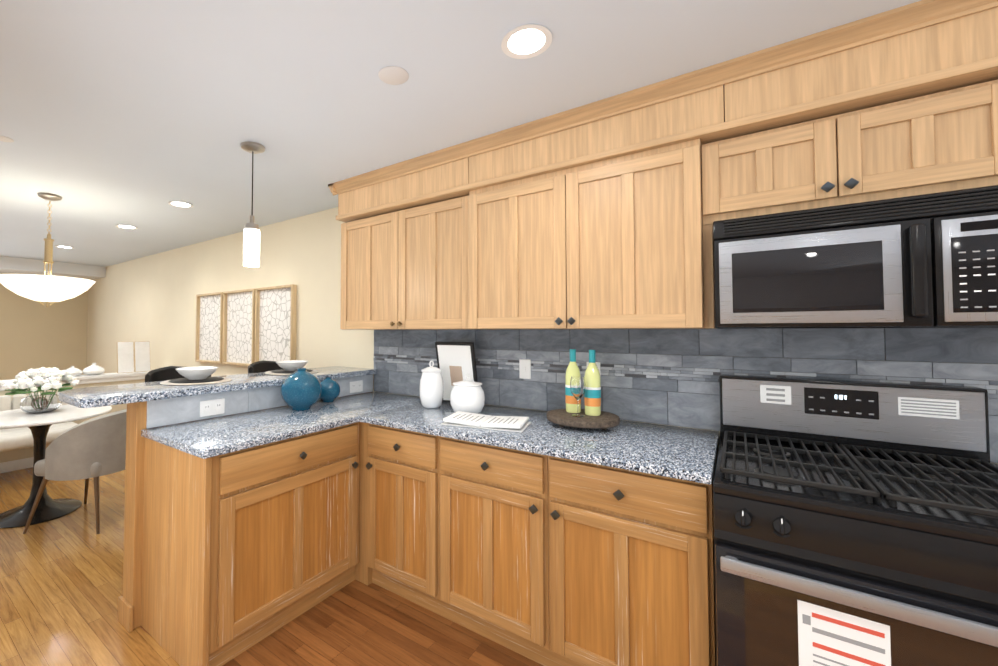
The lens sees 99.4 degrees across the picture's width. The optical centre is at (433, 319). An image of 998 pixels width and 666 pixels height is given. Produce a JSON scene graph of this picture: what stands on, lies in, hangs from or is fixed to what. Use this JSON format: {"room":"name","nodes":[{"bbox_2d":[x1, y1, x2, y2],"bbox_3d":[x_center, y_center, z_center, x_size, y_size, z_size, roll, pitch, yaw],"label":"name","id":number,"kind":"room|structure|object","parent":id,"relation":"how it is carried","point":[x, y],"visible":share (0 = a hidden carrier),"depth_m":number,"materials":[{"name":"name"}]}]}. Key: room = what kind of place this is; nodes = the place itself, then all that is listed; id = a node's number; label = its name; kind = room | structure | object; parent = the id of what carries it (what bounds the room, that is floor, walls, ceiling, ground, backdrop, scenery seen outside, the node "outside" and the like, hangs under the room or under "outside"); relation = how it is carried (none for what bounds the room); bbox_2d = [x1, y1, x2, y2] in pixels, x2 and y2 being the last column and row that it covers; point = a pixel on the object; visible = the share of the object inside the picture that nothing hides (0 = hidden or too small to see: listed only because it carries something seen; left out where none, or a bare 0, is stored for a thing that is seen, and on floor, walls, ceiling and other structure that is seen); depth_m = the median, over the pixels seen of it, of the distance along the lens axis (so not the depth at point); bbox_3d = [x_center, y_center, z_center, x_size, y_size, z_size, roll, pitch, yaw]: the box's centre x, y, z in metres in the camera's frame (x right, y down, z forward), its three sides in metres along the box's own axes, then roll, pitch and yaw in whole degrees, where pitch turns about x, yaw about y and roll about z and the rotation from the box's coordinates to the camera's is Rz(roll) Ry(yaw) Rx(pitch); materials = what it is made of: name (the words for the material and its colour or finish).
{"room":"kitchen","nodes":[
{"label":"kitchen","id":0,"kind":"room"},
{"bbox_2d":[0,283,87,379],"bbox_3d":[-7.644,0.337,5.051,0.120,2.480,5.500,-1,-2,36],"label":"wall","id":1,"kind":"structure","parent":0,"point":[35,334],"depth_m":6.76,"materials":[{"name":"beige paint"}]},
{"bbox_2d":[0,379,144,462],"bbox_3d":[-4.997,1.041,3.111,0.140,0.845,5.500,-1,-2,36],"label":"wall","id":2,"kind":"structure","parent":0,"point":[16,454],"depth_m":4.37,"materials":[{"name":"beige paint"}]},
{"bbox_2d":[0,455,45,472],"bbox_3d":[-4.930,1.412,3.051,0.023,0.100,5.499,-1,-2,36],"label":"baseboard","id":3,"kind":"structure","parent":2,"relation":"attached to","point":[14,465],"depth_m":4.14,"materials":[{"name":"white"}]},
{"bbox_2d":[0,371,148,390],"bbox_3d":[-5.007,0.621,3.129,0.235,0.085,5.499,-1,-2,36],"label":"trim","id":4,"kind":"structure","parent":2,"relation":"on","point":[101,378],"depth_m":4.76,"materials":[{"name":"white"}]},
{"bbox_2d":[66,366,81,375],"bbox_3d":[-3.948,0.562,4.587,0.170,0.112,0.170,-1,-2,36],"label":"vase","id":5,"kind":"object","parent":4,"relation":"on","point":[72,370],"visible":0.73,"depth_m":4.55,"materials":[{"name":"white ceramic"}]},
{"bbox_2d":[83,363,104,374],"bbox_3d":[-3.836,0.556,4.741,0.200,0.132,0.200,-1,-2,36],"label":"vase","id":6,"kind":"object","parent":4,"relation":"on","point":[93,369],"visible":1,"depth_m":4.68,"materials":[{"name":"white ceramic"}]},
{"bbox_2d":[117,342,133,372],"bbox_3d":[-3.663,0.447,4.989,0.068,0.369,0.164,-1,-2,36],"label":"canvas","id":7,"kind":"object","parent":4,"relation":"on","point":[125,357],"visible":0.98,"depth_m":4.98,"materials":[{"name":"white"}]},
{"bbox_2d":[134,341,150,371],"bbox_3d":[-3.560,0.451,5.130,0.068,0.369,0.164,-1,-2,36],"label":"canvas","id":8,"kind":"object","parent":4,"relation":"on","point":[141,356],"visible":0.9,"depth_m":5.12,"materials":[{"name":"white"}]},
{"bbox_2d":[0,467,542,665],"bbox_3d":[-2.496,1.442,1.284,12.600,0.060,5.500,-1,-2,36],"label":"floor","id":9,"kind":"structure","parent":0,"point":[61,585],"depth_m":2.01,"materials":[{"name":"brown wood"}]},
{"bbox_2d":[0,391,77,451],"bbox_3d":[-3.925,1.102,3.863,0.620,0.766,1.020,-1,-2,36],"label":"bench","id":10,"kind":"object","parent":9,"relation":"on","point":[15,438],"visible":0.21,"depth_m":3.90,"materials":[{"name":"fabric"}]},
{"bbox_2d":[0,405,111,527],"bbox_3d":[-2.998,1.092,3.191,0.870,0.746,0.870,-1,-2,36],"label":"dining table","id":11,"kind":"object","parent":9,"relation":"on","point":[48,508],"visible":0.79,"depth_m":3.14,"materials":[{"name":"stone"}]},
{"bbox_2d":[19,397,62,413],"bbox_3d":[-3.051,0.657,3.266,0.249,0.124,0.249,-1,-2,30],"label":"flower bowl","id":12,"kind":"object","parent":11,"relation":"on","point":[43,402],"depth_m":3.18,"materials":[{"name":"clear glass"}]},
{"bbox_2d":[2,367,78,398],"bbox_3d":[-3.049,0.473,3.272,0.395,0.203,0.389,0,-2,-9],"label":"flowers","id":13,"kind":"object","parent":12,"relation":"in","point":[31,378],"depth_m":3.20,"materials":[{"name":"white plant"}]},
{"bbox_2d":[23,409,126,533],"bbox_3d":[-2.521,1.064,3.109,0.539,0.802,0.539,0,-2,1],"label":"dining chair","id":14,"kind":"object","parent":9,"relation":"on","point":[94,448],"visible":0.75,"depth_m":2.90,"materials":[{"name":"fabric"}]},
{"bbox_2d":[145,366,210,381],"bbox_3d":[-1.665,0.887,2.785,0.441,1.136,0.442,-1,-2,36],"label":"bar stool","id":15,"kind":"object","parent":9,"relation":"on","point":[165,373],"visible":0.1,"depth_m":2.86,"materials":[{"name":"black leather"}]},
{"bbox_2d":[134,431,317,665],"bbox_3d":[-0.976,0.991,2.005,0.589,0.882,0.513,-1,-2,36],"label":"base cabinet","id":16,"kind":"object","parent":9,"relation":"on","point":[228,557],"depth_m":1.81,"materials":[{"name":"brown wood"}]},
{"bbox_2d":[248,360,282,372],"bbox_3d":[-1.254,0.903,3.352,0.441,1.136,0.442,-1,-2,36],"label":"bar stool","id":17,"kind":"object","parent":9,"relation":"on","point":[261,366],"visible":0.06,"depth_m":3.47,"materials":[{"name":"black"}]},
{"bbox_2d":[318,422,359,602],"bbox_3d":[-0.728,1.001,2.347,0.589,0.882,0.331,-1,-2,36],"label":"base cabinet","id":18,"kind":"object","parent":9,"relation":"on","point":[338,447],"depth_m":2.18,"materials":[{"name":"brown wood"}]},
{"bbox_2d":[59,366,376,407],"bbox_3d":[-1.147,0.380,2.625,0.485,0.038,1.787,-1,-2,36],"label":"bar","id":19,"kind":"object","parent":18,"relation":"on","point":[97,396],"visible":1,"depth_m":2.15,"materials":[{"name":"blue stone"}]},
{"bbox_2d":[160,366,231,384],"bbox_3d":[-1.351,0.315,2.400,0.360,0.078,0.360,-1,-2,36],"label":"place setting","id":20,"kind":"object","parent":19,"relation":"on","point":[199,375],"visible":1,"depth_m":2.33,"materials":[{"name":"white ceramic"}]},
{"bbox_2d":[265,360,318,374],"bbox_3d":[-0.983,0.330,2.924,0.360,0.078,0.360,-1,-2,36],"label":"place setting","id":21,"kind":"object","parent":19,"relation":"on","point":[289,367],"visible":0.85,"depth_m":2.85,"materials":[{"name":"white ceramic"}]},
{"bbox_2d":[355,422,362,582],"bbox_3d":[-0.385,1.011,2.719,0.702,0.882,0.711,-1,-2,36],"label":"base cabinet","id":22,"kind":"object","parent":9,"relation":"on","point":[359,567],"depth_m":2.31,"materials":[{"name":"brown wood"}]},
{"bbox_2d":[141,403,360,458],"bbox_3d":[-0.891,0.536,2.119,0.606,0.032,0.810,-1,-2,36],"label":"countertop","id":23,"kind":"structure","parent":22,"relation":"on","point":[211,437],"depth_m":1.99,"materials":[{"name":"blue stone"}]},
{"bbox_2d":[280,368,321,410],"bbox_3d":[-0.782,0.409,2.491,0.236,0.241,0.236,-1,-2,36],"label":"vase","id":24,"kind":"object","parent":23,"relation":"on","point":[300,389],"visible":1,"depth_m":2.41,"materials":[{"name":"teal ceramic"}]},
{"bbox_2d":[316,391,719,484],"bbox_3d":[0.212,0.541,2.279,2.202,0.032,0.744,-1,-2,36],"label":"countertop","id":25,"kind":"structure","parent":22,"relation":"on","point":[684,453],"depth_m":1.84,"materials":[{"name":"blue stone"}]},
{"bbox_2d":[320,377,339,401],"bbox_3d":[-0.689,0.457,2.756,0.156,0.159,0.156,-1,-2,36],"label":"vase","id":26,"kind":"object","parent":25,"relation":"on","point":[330,390],"visible":0.92,"depth_m":2.70,"materials":[{"name":"teal ceramic"}]},
{"bbox_2d":[420,360,443,407],"bbox_3d":[-0.009,0.390,2.561,0.148,0.283,0.148,-1,-2,36],"label":"jar","id":27,"kind":"object","parent":25,"relation":"on","point":[431,388],"visible":1,"depth_m":2.50,"materials":[{"name":"white ceramic"}]},
{"bbox_2d":[435,342,477,402],"bbox_3d":[0.151,0.338,2.639,0.280,0.395,0.093,-1,-2,36],"label":"framed picture","id":28,"kind":"object","parent":25,"relation":"on","point":[456,361],"visible":0.69,"depth_m":2.62,"materials":[{"name":"black metal"}]},
{"bbox_2d":[450,374,484,413],"bbox_3d":[0.195,0.418,2.375,0.196,0.217,0.196,-1,-2,36],"label":"jar","id":29,"kind":"object","parent":25,"relation":"on","point":[467,396],"visible":0.88,"depth_m":2.30,"materials":[{"name":"white ceramic"}]},
{"bbox_2d":[441,411,531,432],"bbox_3d":[0.266,0.502,2.086,0.400,0.030,0.230,-1,-2,24],"label":"open book","id":30,"kind":"object","parent":25,"relation":"on","point":[490,422],"visible":1,"depth_m":2.04,"materials":[{"name":"white paper"}]},
{"bbox_2d":[547,409,619,428],"bbox_3d":[0.734,0.492,2.062,0.340,0.050,0.340,-1,-2,36],"label":"slab","id":31,"kind":"object","parent":25,"relation":"on","point":[563,418],"visible":0.92,"depth_m":1.97,"materials":[{"name":"brown wood"}]},
{"bbox_2d":[565,349,580,412],"bbox_3d":[0.713,0.310,2.138,0.076,0.318,0.076,-1,-2,36],"label":"wine bottle","id":32,"kind":"object","parent":31,"relation":"on","point":[572,369],"visible":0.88,"depth_m":2.11,"materials":[{"name":"yellow glass"}]},
{"bbox_2d":[570,376,585,416],"bbox_3d":[0.701,0.370,2.028,0.072,0.190,0.072,-1,-2,36],"label":"wine glass","id":33,"kind":"object","parent":31,"relation":"on","point":[577,386],"visible":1,"depth_m":2.00,"materials":[{"name":"clear glass"}]},
{"bbox_2d":[584,350,600,415],"bbox_3d":[0.785,0.308,2.067,0.076,0.318,0.076,-1,-2,36],"label":"wine bottle","id":34,"kind":"object","parent":31,"relation":"on","point":[592,397],"visible":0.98,"depth_m":2.04,"materials":[{"name":"yellow glass"}]},
{"bbox_2d":[363,423,422,606],"bbox_3d":[0.065,1.002,2.393,0.546,0.882,0.711,-1,-2,36],"label":"base cabinet","id":35,"kind":"object","parent":9,"relation":"on","point":[392,457],"depth_m":2.16,"materials":[{"name":"brown wood"}]},
{"bbox_2d":[423,433,718,665],"bbox_3d":[0.642,0.990,1.974,1.157,0.882,0.711,-1,-2,36],"label":"base cabinet","id":36,"kind":"object","parent":9,"relation":"on","point":[544,560],"depth_m":1.63,"materials":[{"name":"brown wood"}]},
{"bbox_2d":[713,374,997,665],"bbox_3d":[1.387,0.824,1.362,0.760,1.179,0.808,-1,-2,36],"label":"stove","id":37,"kind":"object","parent":9,"relation":"on","point":[855,523],"visible":1,"depth_m":1.21,"materials":[{"name":"black metal"}]},
{"bbox_2d":[0,0,920,266],"bbox_3d":[-2.509,-1.054,1.438,12.720,0.100,5.620,-1,-2,36],"label":"ceiling","id":38,"kind":"structure","parent":0,"point":[139,114],"depth_m":1.79,"materials":[{"name":"paint"}]},
{"bbox_2d":[0,135,13,141],"bbox_3d":[-2.326,-0.978,2.267,0.084,0.005,0.084,-1,-2,36],"label":"ceiling detector","id":39,"kind":"object","parent":38,"relation":"attached to","point":[4,139],"visible":1,"depth_m":2.27,"materials":[{"name":"white plastic"}]},
{"bbox_2d":[0,193,94,306],"bbox_3d":[-2.944,-0.524,3.209,0.570,0.859,0.570,-1,-2,36],"label":"chandelier","id":40,"kind":"object","parent":38,"relation":"hanging from","point":[48,288],"visible":1,"depth_m":3.09,"materials":[{"name":"white glass"}]},
{"bbox_2d":[0,256,105,279],"bbox_3d":[-7.251,-0.825,4.799,0.850,0.170,5.500,-1,-2,36],"label":"beam","id":41,"kind":"structure","parent":38,"relation":"attached to","point":[11,265],"depth_m":6.29,"materials":[{"name":"white paint"}]},
{"bbox_2d":[55,246,73,248],"bbox_3d":[-4.551,-0.896,5.177,0.180,0.004,0.180,-1,-2,36],"label":"recessed light","id":42,"kind":"object","parent":38,"relation":"in","point":[67,247],"visible":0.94,"depth_m":5.20,"materials":[{"name":"white"}]},
{"bbox_2d":[116,224,137,228],"bbox_3d":[-3.053,-0.924,4.177,0.180,0.004,0.180,-1,-2,36],"label":"recessed light","id":43,"kind":"object","parent":38,"relation":"in","point":[126,226],"visible":0.98,"depth_m":4.16,"materials":[{"name":"white"}]},
{"bbox_2d":[168,201,192,207],"bbox_3d":[-2.069,-0.945,3.439,0.180,0.004,0.180,-1,-2,36],"label":"recessed light","id":44,"kind":"object","parent":38,"relation":"in","point":[180,204],"visible":0.96,"depth_m":3.44,"materials":[{"name":"white"}]},
{"bbox_2d":[240,141,264,266],"bbox_3d":[-1.018,-0.639,2.358,0.130,0.677,0.130,-1,-2,36],"label":"pendant light","id":45,"kind":"object","parent":38,"relation":"hanging from","point":[251,244],"visible":1,"depth_m":2.32,"materials":[{"name":"white glass"}]},
{"bbox_2d":[378,66,408,84],"bbox_3d":[-0.161,-0.993,1.709,0.124,0.005,0.124,-1,-2,36],"label":"ceiling detector","id":46,"kind":"object","parent":38,"relation":"attached to","point":[394,75],"visible":1,"depth_m":1.70,"materials":[{"name":"white plastic"}]},
{"bbox_2d":[501,24,551,58],"bbox_3d":[0.336,-0.999,1.509,0.180,0.004,0.180,-1,-2,36],"label":"recessed light","id":47,"kind":"object","parent":38,"relation":"in","point":[526,41],"visible":1,"depth_m":1.51,"materials":[{"name":"white"}]},
{"bbox_2d":[86,207,997,463],"bbox_3d":[-0.894,0.297,3.627,12.720,2.480,0.120,-1,-2,36],"label":"wall","id":48,"kind":"structure","parent":0,"point":[151,299],"depth_m":4.62,"materials":[{"name":"beige paint"}]},
{"bbox_2d":[195,292,222,363],"bbox_3d":[-2.488,0.092,4.680,0.570,0.770,0.053,-1,-2,36],"label":"framed art","id":49,"kind":"object","parent":48,"relation":"attached to","point":[209,329],"visible":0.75,"depth_m":4.70,"materials":[{"name":"brown wood"}]},
{"bbox_2d":[222,288,255,365],"bbox_3d":[-1.994,0.082,4.322,0.580,0.770,0.053,-1,-2,36],"label":"framed art","id":50,"kind":"object","parent":48,"relation":"attached to","point":[238,347],"visible":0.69,"depth_m":4.34,"materials":[{"name":"brown wood"}]},
{"bbox_2d":[255,284,296,361],"bbox_3d":[-1.493,0.071,3.958,0.590,0.770,0.053,-1,-2,36],"label":"framed art","id":51,"kind":"object","parent":48,"relation":"attached to","point":[275,323],"visible":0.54,"depth_m":3.96,"materials":[{"name":"brown wood"}]},
{"bbox_2d":[336,184,455,329],"bbox_3d":[-0.114,-0.340,2.777,1.139,0.808,0.361,-1,-2,36],"label":"upper cabinet","id":52,"kind":"object","parent":48,"relation":"attached to","point":[398,256],"depth_m":2.66,"materials":[{"name":"brown wood"}]},
{"bbox_2d":[336,152,463,211],"bbox_3d":[-0.137,-0.827,2.815,1.081,0.168,0.348,-1,-2,36],"label":"upper cabinet","id":53,"kind":"object","parent":48,"relation":"attached to","point":[439,173],"depth_m":2.63,"materials":[{"name":"brown wood"}]},
{"bbox_2d":[456,120,715,328],"bbox_3d":[0.732,-0.357,2.163,1.192,0.808,0.361,-1,-2,36],"label":"upper cabinet","id":54,"kind":"object","parent":48,"relation":"attached to","point":[605,213],"depth_m":1.93,"materials":[{"name":"brown wood"}]},
{"bbox_2d":[464,80,719,179],"bbox_3d":[0.779,-0.846,2.150,1.176,0.168,0.348,-1,-2,36],"label":"upper cabinet","id":55,"kind":"object","parent":48,"relation":"attached to","point":[699,103],"depth_m":1.93,"materials":[{"name":"brown wood"}]},
{"bbox_2d":[373,328,997,462],"bbox_3d":[1.209,0.280,2.013,4.121,0.472,0.017,-1,-2,36],"label":"backsplash","id":56,"kind":"structure","parent":48,"relation":"attached to","point":[664,376],"depth_m":2.03,"materials":[{"name":"grey tile"}]},
{"bbox_2d":[720,44,831,127],"bbox_3d":[1.388,-0.858,1.708,0.323,0.168,0.348,-1,-2,36],"label":"upper cabinet","id":57,"kind":"object","parent":48,"relation":"attached to","point":[797,83],"depth_m":1.56,"materials":[{"name":"brown wood"}]},
{"bbox_2d":[716,64,997,220],"bbox_3d":[1.525,-0.584,1.615,0.810,0.385,0.326,-1,-2,36],"label":"upper cabinet","id":58,"kind":"object","parent":48,"relation":"attached to","point":[933,136],"depth_m":1.44,"materials":[{"name":"brown wood"}]},
{"bbox_2d":[713,185,997,328],"bbox_3d":[1.498,-0.179,1.545,0.758,0.422,0.427,-1,-2,36],"label":"over-the-range microwave","id":59,"kind":"object","parent":58,"relation":"attached to","point":[930,260],"visible":1,"depth_m":1.38,"materials":[{"name":"black metal"}]},
{"bbox_2d":[832,0,997,103],"bbox_3d":[1.683,-0.864,1.495,0.404,0.168,0.348,-1,-2,36],"label":"upper cabinet","id":60,"kind":"object","parent":48,"relation":"attached to","point":[965,39],"depth_m":1.36,"materials":[{"name":"brown wood"}]}
]}

